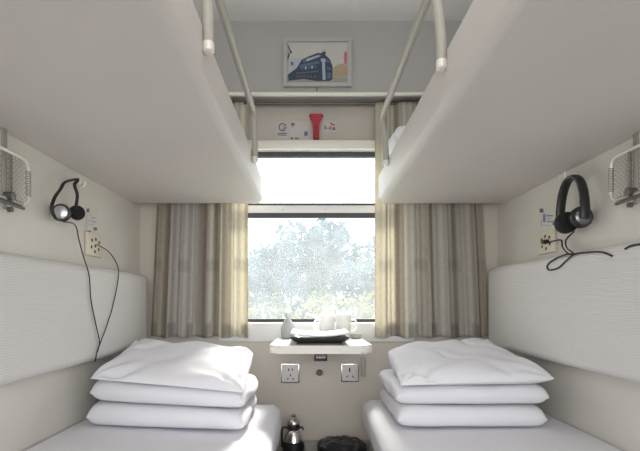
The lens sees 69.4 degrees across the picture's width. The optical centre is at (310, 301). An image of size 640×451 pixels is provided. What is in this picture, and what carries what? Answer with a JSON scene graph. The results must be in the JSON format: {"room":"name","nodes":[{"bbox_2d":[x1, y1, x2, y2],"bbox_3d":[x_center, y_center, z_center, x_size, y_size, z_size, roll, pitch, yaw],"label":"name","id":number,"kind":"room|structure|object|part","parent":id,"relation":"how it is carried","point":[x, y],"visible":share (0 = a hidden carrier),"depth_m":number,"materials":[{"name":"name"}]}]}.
{"room":"train carriage","nodes":[
{"label":"train carriage","id":0,"kind":"room"},
{"bbox_2d":[0,130,139,450],"bbox_3d":[-0.944,-0.220,1.385,0.060,2.420,2.170,0,0,0],"label":"wall","id":1,"kind":"structure","parent":0,"point":[35,409],"depth_m":1.63,"materials":[{"name":"beige paint"}]},
{"bbox_2d":[0,127,30,211],"bbox_3d":[-0.880,-0.384,1.309,0.033,0.243,0.289,0,0,0],"label":"wire rack","id":2,"kind":"object","parent":1,"relation":"attached to","point":[9,197],"visible":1,"depth_m":1.35,"materials":[{"name":"white metal"}]},
{"bbox_3d":[-0.884,-0.370,1.308,0.011,0.151,0.286,0,0,0],"label":"rack frame","id":3,"kind":"part","parent":2,"relation":"part of","materials":[{"name":"silver metal"}]},
{"bbox_2d":[0,252,146,384],"bbox_3d":[-0.879,0.046,1.400,0.068,0.376,2.000,0,0,0],"label":"backrest cushion","id":4,"kind":"object","parent":1,"relation":"attached to","point":[47,323],"visible":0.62,"depth_m":1.56,"materials":[{"name":"white fabric"}]},
{"bbox_2d":[68,178,85,187],"bbox_3d":[-0.889,-0.453,1.759,0.049,0.032,0.046,0,0,0],"label":"wall hook","id":5,"kind":"object","parent":1,"relation":"attached to","point":[70,184],"visible":0.73,"depth_m":1.75,"materials":[{"name":"silver metal"}]},
{"bbox_2d":[50,178,118,361],"bbox_3d":[-0.870,-0.117,1.793,0.077,0.701,0.465,0,0,2],"label":"headphones","id":6,"kind":"object","parent":1,"relation":"attached to","point":[60,212],"visible":1,"depth_m":1.72,"materials":[{"name":"black plastic"}]},
{"bbox_2d":[54,204,71,221],"bbox_3d":[-0.877,-0.314,1.625,0.063,0.062,0.037,0,0,0],"label":"ear cup","id":7,"kind":"object","parent":6,"relation":"on","point":[63,213],"depth_m":1.61,"materials":[{"name":"silver plastic"}]},
{"bbox_2d":[70,205,84,219],"bbox_3d":[-0.880,-0.336,1.739,0.048,0.056,0.053,0,0,0],"label":"ear cup","id":8,"kind":"object","parent":6,"relation":"on","point":[78,213],"depth_m":1.73,"materials":[{"name":"black plastic"}]},
{"bbox_3d":[-0.868,-0.029,1.829,0.070,0.525,0.393,0,0,0],"label":"cord","id":9,"kind":"part","parent":6,"relation":"part of","materials":[{"name":"black rubber"}]},
{"bbox_2d":[84,208,98,231],"bbox_3d":[-0.912,-0.344,1.923,0.001,0.125,0.132,0,0,0],"label":"sticker","id":10,"kind":"object","parent":1,"relation":"attached to","point":[91,219],"visible":1,"depth_m":1.92,"materials":[{"name":"white paper"}]},
{"bbox_2d":[85,231,102,257],"bbox_3d":[-0.907,-0.238,1.933,0.012,0.096,0.140,0,0,0],"label":"wall socket","id":11,"kind":"object","parent":1,"relation":"attached to","point":[91,239],"visible":0.98,"depth_m":1.92,"materials":[{"name":"beige plastic"}]},
{"bbox_2d":[0,0,262,203],"bbox_3d":[-0.568,-0.660,1.433,0.690,0.306,1.905,0,0,0],"label":"upper berth","id":12,"kind":"object","parent":1,"relation":"attached to","point":[132,97],"visible":1,"depth_m":1.17,"materials":[{"name":"white plastic"}]},
{"bbox_3d":[-0.239,-0.695,1.506,0.031,0.235,0.904,0,0,0],"label":"guard rail","id":13,"kind":"part","parent":12,"relation":"part of","materials":[{"name":"grey paint"}]},
{"bbox_2d":[140,105,496,439],"bbox_3d":[0.041,-0.220,2.505,2.029,2.420,0.070,0,0,0],"label":"wall","id":14,"kind":"structure","parent":0,"point":[324,405],"depth_m":2.47,"materials":[{"name":"beige paint"}]},
{"bbox_2d":[276,122,287,139],"bbox_3d":[-0.155,-0.914,2.468,0.062,0.099,0.001,0,0,0],"label":"sticker","id":15,"kind":"object","parent":14,"relation":"attached to","point":[281,127],"visible":1,"depth_m":2.47,"materials":[{"name":"grey"}]},
{"bbox_2d":[281,363,299,382],"bbox_3d":[-0.111,0.380,2.464,0.099,0.104,0.011,0,0,0],"label":"wall socket","id":16,"kind":"object","parent":14,"relation":"attached to","point":[290,372],"visible":1,"depth_m":2.46,"materials":[{"name":"white plastic"}]},
{"bbox_2d":[289,121,309,139],"bbox_3d":[-0.063,-0.914,2.468,0.110,0.101,0.001,0,0,0],"label":"sticker","id":17,"kind":"object","parent":14,"relation":"attached to","point":[298,130],"visible":1,"depth_m":2.47,"materials":[{"name":"grey"}]},
{"bbox_2d":[248,150,374,321],"bbox_3d":[0.030,-0.352,2.505,0.980,0.926,0.060,0,0,0],"label":"window","id":18,"kind":"structure","parent":14,"relation":"in","point":[259,210],"depth_m":2.48,"materials":[{"name":"white metal"}]},
{"bbox_3d":[0.030,-0.352,2.505,0.980,0.926,0.060,0,0,0],"label":"frame","id":19,"kind":"part","parent":18,"relation":"part of","materials":[{"name":"white"}]},
{"bbox_2d":[248,140,374,149],"bbox_3d":[0.030,-0.836,2.459,1.040,0.049,0.022,0,0,0],"label":"trim","id":20,"kind":"structure","parent":14,"relation":"attached to","point":[262,144],"depth_m":2.45,"materials":[{"name":"white plastic"}]},
{"bbox_2d":[232,102,396,104],"bbox_3d":[0.041,-1.047,2.437,1.899,0.014,0.014,0,0,0],"label":"rail","id":21,"kind":"object","parent":14,"relation":"attached to","point":[245,103],"visible":0.31,"depth_m":2.43,"materials":[{"name":"grey metal"}]},
{"bbox_2d":[151,102,247,337],"bbox_3d":[-0.587,-0.429,2.425,0.512,1.241,0.037,0,0,0],"label":"curtain","id":22,"kind":"object","parent":21,"relation":"hanging from","point":[200,282],"visible":0.62,"depth_m":2.43,"materials":[{"name":"beige fabric"}]},
{"bbox_2d":[375,102,488,338],"bbox_3d":[0.637,-0.429,2.426,0.602,1.241,0.036,0,0,0],"label":"curtain","id":23,"kind":"object","parent":21,"relation":"hanging from","point":[430,265],"visible":0.56,"depth_m":2.43,"materials":[{"name":"beige fabric"}]},
{"bbox_2d":[309,114,322,139],"bbox_3d":[0.027,-0.932,2.453,0.074,0.129,0.033,0,0,0],"label":"hammer","id":24,"kind":"object","parent":14,"relation":"attached to","point":[315,118],"visible":1,"depth_m":2.44,"materials":[{"name":"red plastic"}]},
{"bbox_2d":[219,323,413,341],"bbox_3d":[0.030,0.162,2.459,1.040,0.101,0.022,0,0,0],"label":"window sill","id":25,"kind":"structure","parent":14,"relation":"attached to","point":[257,332],"depth_m":2.45,"materials":[{"name":"white"}]},
{"bbox_2d":[283,37,351,90],"bbox_3d":[0.033,-1.204,2.339,0.344,0.262,0.022,0,0,0],"label":"framed picture","id":26,"kind":"object","parent":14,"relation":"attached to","point":[308,62],"visible":1,"depth_m":2.34,"materials":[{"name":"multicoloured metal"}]},
{"bbox_2d":[287,42,347,81],"bbox_3d":[0.033,-1.210,2.337,0.314,0.213,0.003,0,0,0],"label":"print","id":27,"kind":"object","parent":26,"relation":"attached to","point":[306,61],"depth_m":2.34,"materials":[{"name":"multicoloured paper"}]},
{"bbox_2d":[270,337,371,376],"bbox_3d":[0.055,0.292,2.230,0.473,0.209,0.480,0,0,0],"label":"folding table","id":28,"kind":"object","parent":14,"relation":"attached to","point":[281,345],"visible":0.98,"depth_m":2.00,"materials":[{"name":"white plastic"}]},
{"bbox_2d":[281,308,294,338],"bbox_3d":[-0.119,0.110,2.400,0.072,0.155,0.072,0,0,0],"label":"vase","id":29,"kind":"object","parent":28,"relation":"on","point":[287,325],"visible":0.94,"depth_m":2.38,"materials":[{"name":"white ceramic"}]},
{"bbox_2d":[290,334,349,343],"bbox_3d":[0.038,0.171,2.175,0.264,0.034,0.310,0,0,0],"label":"serving tray","id":30,"kind":"object","parent":28,"relation":"on","point":[340,339],"visible":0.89,"depth_m":2.04,"materials":[{"name":"grey plastic"}]},
{"bbox_2d":[290,329,348,336],"bbox_3d":[0.038,0.141,2.174,0.259,0.023,0.295,0,0,0],"label":"magazine","id":31,"kind":"object","parent":30,"relation":"on","point":[338,332],"visible":1,"depth_m":2.09,"materials":[{"name":"white paper"}]},
{"bbox_2d":[313,309,334,330],"bbox_3d":[0.075,0.110,2.390,0.103,0.155,0.086,0,0,35],"label":"teacup","id":32,"kind":"object","parent":28,"relation":"on","point":[326,320],"visible":0.81,"depth_m":2.35,"materials":[{"name":"white ceramic"}]},
{"bbox_3d":[0.083,0.053,2.385,0.086,0.040,0.086,0,0,0],"label":"lid","id":33,"kind":"part","parent":32,"relation":"part of","materials":[{"name":"white ceramic"}]},
{"bbox_2d":[335,308,356,336],"bbox_3d":[0.175,0.109,2.380,0.103,0.158,0.085,0,0,34],"label":"teacup","id":34,"kind":"object","parent":28,"relation":"on","point":[343,318],"visible":0.83,"depth_m":2.35,"materials":[{"name":"white ceramic"}]},
{"bbox_3d":[0.168,0.050,2.385,0.086,0.040,0.086,0,0,0],"label":"lid","id":35,"kind":"part","parent":34,"relation":"part of","materials":[{"name":"white ceramic"}]},
{"bbox_3d":[0.221,0.123,2.385,0.038,0.072,0.009,0,0,0],"label":"handle","id":36,"kind":"part","parent":34,"relation":"part of","materials":[{"name":"white ceramic"}]},
{"bbox_2d":[350,334,361,338],"bbox_3d":[0.230,0.177,2.360,0.060,0.022,0.060,0,0,0],"label":"dish","id":37,"kind":"object","parent":28,"relation":"on","point":[353,336],"visible":0.99,"depth_m":2.34,"materials":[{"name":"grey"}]},
{"bbox_2d":[276,440,368,450],"bbox_3d":[0.041,0.853,2.445,1.909,0.235,0.050,0,0,0],"label":"baseboard","id":38,"kind":"structure","parent":14,"relation":"attached to","point":[310,445],"depth_m":2.42,"materials":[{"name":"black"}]},
{"bbox_2d":[324,121,335,131],"bbox_3d":[0.101,-0.937,2.468,0.068,0.061,0.001,0,0,0],"label":"sticker","id":39,"kind":"object","parent":14,"relation":"attached to","point":[329,126],"visible":1,"depth_m":2.47,"materials":[{"name":"grey"}]},
{"bbox_2d":[201,21,461,101],"bbox_3d":[0.041,-1.248,2.410,1.909,0.365,0.120,0,0,0],"label":"wall","id":40,"kind":"structure","parent":14,"relation":"attached to","point":[377,46],"depth_m":2.35,"materials":[{"name":"white paint"}]},
{"bbox_2d":[228,92,423,95],"bbox_3d":[0.041,-1.057,2.351,1.909,0.016,0.022,0,0,0],"label":"trim","id":41,"kind":"structure","parent":40,"relation":"attached to","point":[230,93],"depth_m":2.34,"materials":[{"name":"white"}]},
{"bbox_2d":[341,363,358,381],"bbox_3d":[0.208,0.378,2.464,0.096,0.099,0.011,0,0,0],"label":"wall socket","id":42,"kind":"object","parent":14,"relation":"attached to","point":[349,371],"visible":1,"depth_m":2.46,"materials":[{"name":"white plastic"}]},
{"bbox_2d":[192,0,472,20],"bbox_3d":[0.000,-1.455,0.715,4.400,0.050,3.650,0,0,0],"label":"ceiling","id":43,"kind":"structure","parent":0,"point":[238,10],"depth_m":2.27,"materials":[{"name":"white paint"}]},
{"bbox_2d":[497,134,639,450],"bbox_3d":[1.025,-0.220,1.385,0.060,2.420,2.170,0,0,0],"label":"wall","id":44,"kind":"structure","parent":0,"point":[606,408],"depth_m":1.65,"materials":[{"name":"beige paint"}]},
{"bbox_2d":[378,0,639,203],"bbox_3d":[0.650,-0.676,1.433,0.688,0.338,1.905,0,0,0],"label":"upper berth","id":45,"kind":"object","parent":44,"relation":"attached to","point":[523,94],"visible":1,"depth_m":1.21,"materials":[{"name":"white plastic"}]},
{"bbox_2d":[388,126,405,155],"bbox_3d":[0.583,-0.764,2.200,0.426,0.115,0.275,0,0,0],"label":"pillow","id":46,"kind":"object","parent":45,"relation":"on","point":[395,136],"visible":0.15,"depth_m":2.08,"materials":[{"name":"white fabric"}]},
{"bbox_3d":[0.328,-0.724,1.630,0.043,0.243,0.905,0,0,0],"label":"guard rail","id":47,"kind":"part","parent":45,"relation":"part of","materials":[{"name":"grey paint"}]},
{"bbox_2d":[538,207,555,230],"bbox_3d":[0.993,-0.351,1.946,0.001,0.127,0.144,0,0,0],"label":"sticker","id":48,"kind":"object","parent":44,"relation":"attached to","point":[546,216],"visible":0.96,"depth_m":1.95,"materials":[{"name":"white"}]},
{"bbox_2d":[538,228,556,254],"bbox_3d":[0.988,-0.251,1.935,0.012,0.096,0.140,0,0,0],"label":"wall socket","id":49,"kind":"object","parent":44,"relation":"attached to","point":[551,234],"visible":0.86,"depth_m":1.92,"materials":[{"name":"beige plastic"}]},
{"bbox_2d":[489,240,639,382],"bbox_3d":[0.953,0.028,1.400,0.082,0.409,2.000,0,0,0],"label":"backrest cushion","id":50,"kind":"object","parent":44,"relation":"attached to","point":[584,313],"visible":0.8,"depth_m":1.59,"materials":[{"name":"white fabric"}]},
{"bbox_2d":[624,243,639,249],"bbox_3d":[0.911,-0.153,1.258,0.010,0.022,0.161,0,0,0],"label":"cable","id":51,"kind":"object","parent":50,"relation":"on","point":[637,244],"visible":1,"depth_m":1.31,"materials":[{"name":"black rubber"}]},
{"bbox_2d":[558,171,576,181],"bbox_3d":[0.970,-0.475,1.748,0.049,0.032,0.046,0,0,0],"label":"wall hook","id":52,"kind":"object","parent":44,"relation":"attached to","point":[575,172],"visible":0.53,"depth_m":1.75,"materials":[{"name":"silver metal"}]},
{"bbox_2d":[541,174,612,270],"bbox_3d":[0.945,-0.289,1.659,0.088,0.343,0.530,0,0,0],"label":"headphones","id":53,"kind":"object","parent":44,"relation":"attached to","point":[581,216],"visible":1,"depth_m":1.65,"materials":[{"name":"black plastic"}]},
{"bbox_2d":[554,212,575,233],"bbox_3d":[0.949,-0.295,1.721,0.080,0.080,0.045,0,0,0],"label":"ear cup","id":54,"kind":"object","parent":53,"relation":"on","point":[562,225],"depth_m":1.70,"materials":[{"name":"black plastic"}]},
{"bbox_3d":[0.941,-0.187,1.655,0.081,0.138,0.522,0,0,0],"label":"cord","id":55,"kind":"part","parent":53,"relation":"part of","materials":[{"name":"black rubber"}]},
{"bbox_2d":[568,206,592,227],"bbox_3d":[0.949,-0.298,1.623,0.076,0.076,0.038,0,0,0],"label":"ear cup","id":56,"kind":"object","parent":53,"relation":"on","point":[581,216],"depth_m":1.61,"materials":[{"name":"silver plastic"}]},
{"bbox_2d":[608,133,639,207],"bbox_3d":[0.961,-0.395,1.339,0.033,0.221,0.310,0,0,0],"label":"wire rack","id":57,"kind":"object","parent":44,"relation":"attached to","point":[633,193],"visible":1,"depth_m":1.39,"materials":[{"name":"white metal"}]},
{"bbox_3d":[0.000,1.000,0.715,4.400,0.060,3.650,0,0,0],"label":"floor","id":58,"kind":"structure","parent":0,"visible":0},
{"bbox_2d":[25,405,281,450],"bbox_3d":[-0.521,0.721,1.330,0.779,0.499,1.760,0,0,0],"label":"lower berth","id":59,"kind":"object","parent":58,"relation":"on","point":[262,431],"visible":0.59,"depth_m":1.63,"materials":[{"name":"white fabric"}]},
{"bbox_2d":[86,394,256,429],"bbox_3d":[-0.545,0.427,1.919,0.628,0.088,0.527,0,0,0],"label":"quilt","id":60,"kind":"object","parent":59,"relation":"on","point":[104,412],"visible":0.59,"depth_m":1.70,"materials":[{"name":"white fabric"}]},
{"bbox_2d":[90,374,257,406],"bbox_3d":[-0.534,0.342,1.925,0.610,0.098,0.513,0,0,0],"label":"quilt","id":61,"kind":"object","parent":60,"relation":"on","point":[106,390],"visible":0.57,"depth_m":1.70,"materials":[{"name":"white fabric"}]},
{"bbox_2d":[90,338,252,392],"bbox_3d":[-0.532,0.244,1.910,0.596,0.152,0.563,0,0,0],"label":"pillow","id":62,"kind":"object","parent":61,"relation":"on","point":[191,364],"visible":1,"depth_m":1.76,"materials":[{"name":"white fabric"}]},
{"bbox_2d":[281,413,304,450],"bbox_3d":[-0.093,0.768,2.345,0.120,0.404,0.112,0,0,0],"label":"flask","id":63,"kind":"object","parent":58,"relation":"on","point":[293,440],"visible":0.99,"depth_m":2.31,"materials":[{"name":"silver metal"}]},
{"bbox_3d":[-0.093,0.678,2.345,0.118,0.104,0.074,0,0,0],"label":"handle","id":64,"kind":"part","parent":63,"relation":"part of","materials":[{"name":"black plastic"}]},
{"bbox_2d":[317,435,366,450],"bbox_3d":[0.152,0.816,2.260,0.243,0.307,0.243,0,0,0],"label":"waste bin","id":65,"kind":"object","parent":58,"relation":"on","point":[344,442],"visible":1,"depth_m":2.21,"materials":[{"name":"grey plastic"}]},
{"bbox_2d":[362,400,621,450],"bbox_3d":[0.620,0.721,1.390,0.742,0.499,1.880,0,0,0],"label":"lower berth","id":66,"kind":"object","parent":58,"relation":"on","point":[384,432],"visible":0.63,"depth_m":1.64,"materials":[{"name":"white fabric"}]},
{"bbox_2d":[380,388,546,426],"bbox_3d":[0.604,0.429,1.950,0.570,0.083,0.510,0,0,0],"label":"quilt","id":67,"kind":"object","parent":66,"relation":"on","point":[425,415],"visible":0.58,"depth_m":1.71,"materials":[{"name":"white fabric"}]},
{"bbox_2d":[378,369,548,403],"bbox_3d":[0.603,0.346,1.954,0.587,0.080,0.507,0,0,0],"label":"quilt","id":68,"kind":"object","parent":67,"relation":"on","point":[473,393],"visible":0.58,"depth_m":1.71,"materials":[{"name":"white fabric"}]},
{"bbox_2d":[388,338,553,384],"bbox_3d":[0.610,0.235,1.940,0.568,0.138,0.540,0,0,0],"label":"pillow","id":69,"kind":"object","parent":68,"relation":"on","point":[468,361],"visible":1,"depth_m":1.76,"materials":[{"name":"white fabric"}]},
{"label":"outside","id":70,"kind":"structure","parent":0,"visible":0},
{"bbox_3d":[0.000,2.170,36.800,80.000,0.200,66.400,0,0,0],"label":"ground","id":71,"kind":"structure","parent":70,"visible":0},
{"bbox_2d":[248,291,263,318],"bbox_3d":[-0.871,0.950,6.911,1.050,2.305,0.916,0,0,0],"label":"bush","id":72,"kind":"object","parent":71,"relation":"on","point":[252,314],"visible":0.03,"depth_m":6.97,"materials":[{"name":"green plant"}]},
{"bbox_2d":[248,254,266,316],"bbox_3d":[-2.941,-0.064,19.815,3.693,4.370,3.133,0,0,0],"label":"tree","id":73,"kind":"object","parent":71,"relation":"on","point":[249,271],"visible":0.04,"depth_m":19.24,"materials":[{"name":"green plant"}]},
{"bbox_2d":[254,291,305,318],"bbox_3d":[-0.526,0.944,8.504,1.158,2.319,1.130,0,0,0],"label":"bush","id":74,"kind":"object","parent":71,"relation":"on","point":[279,312],"visible":0.13,"depth_m":8.44,"materials":[{"name":"green plant"}]},
{"bbox_2d":[248,241,312,318],"bbox_3d":[-1.144,-0.014,16.201,2.889,4.277,2.299,0,0,-29],"label":"tree","id":75,"kind":"object","parent":71,"relation":"on","point":[267,272],"visible":0.66,"depth_m":15.88,"materials":[{"name":"green plant"}]},
{"bbox_2d":[288,294,336,318],"bbox_3d":[-0.087,0.995,6.193,0.864,2.214,1.105,0,0,-15],"label":"bush","id":76,"kind":"object","parent":71,"relation":"on","point":[312,304],"visible":0.03,"depth_m":6.12,"materials":[{"name":"green plant"}]},
{"bbox_2d":[274,218,355,318],"bbox_3d":[0.105,-0.148,12.907,2.344,4.548,2.289,0,0,0],"label":"tree","id":77,"kind":"object","parent":71,"relation":"on","point":[325,269],"visible":0.94,"depth_m":12.70,"materials":[{"name":"green plant"}]},
{"bbox_2d":[299,289,359,318],"bbox_3d":[0.435,0.924,8.629,1.379,2.359,1.010,0,0,0],"label":"bush","id":78,"kind":"object","parent":71,"relation":"on","point":[336,300],"visible":0.16,"depth_m":8.60,"materials":[{"name":"green plant"}]},
{"bbox_2d":[338,242,374,318],"bbox_3d":[1.884,-0.036,16.530,3.148,4.326,2.115,0,0,35],"label":"tree","id":79,"kind":"object","parent":71,"relation":"on","point":[363,280],"visible":0.45,"depth_m":16.39,"materials":[{"name":"green plant"}]},
{"bbox_2d":[347,287,374,318],"bbox_3d":[0.964,0.915,7.012,1.042,2.375,1.186,0,0,0],"label":"bush","id":80,"kind":"object","parent":71,"relation":"on","point":[371,310],"visible":0.06,"depth_m":6.96,"materials":[{"name":"green plant"}]},
{"bbox_2d":[367,234,374,268],"bbox_3d":[3.943,-0.636,19.727,3.084,5.538,3.499,0,0,0],"label":"tree","id":81,"kind":"object","parent":71,"relation":"on","point":[373,237],"visible":0.02,"depth_m":20.01,"materials":[{"name":"green plant"}]}
]}

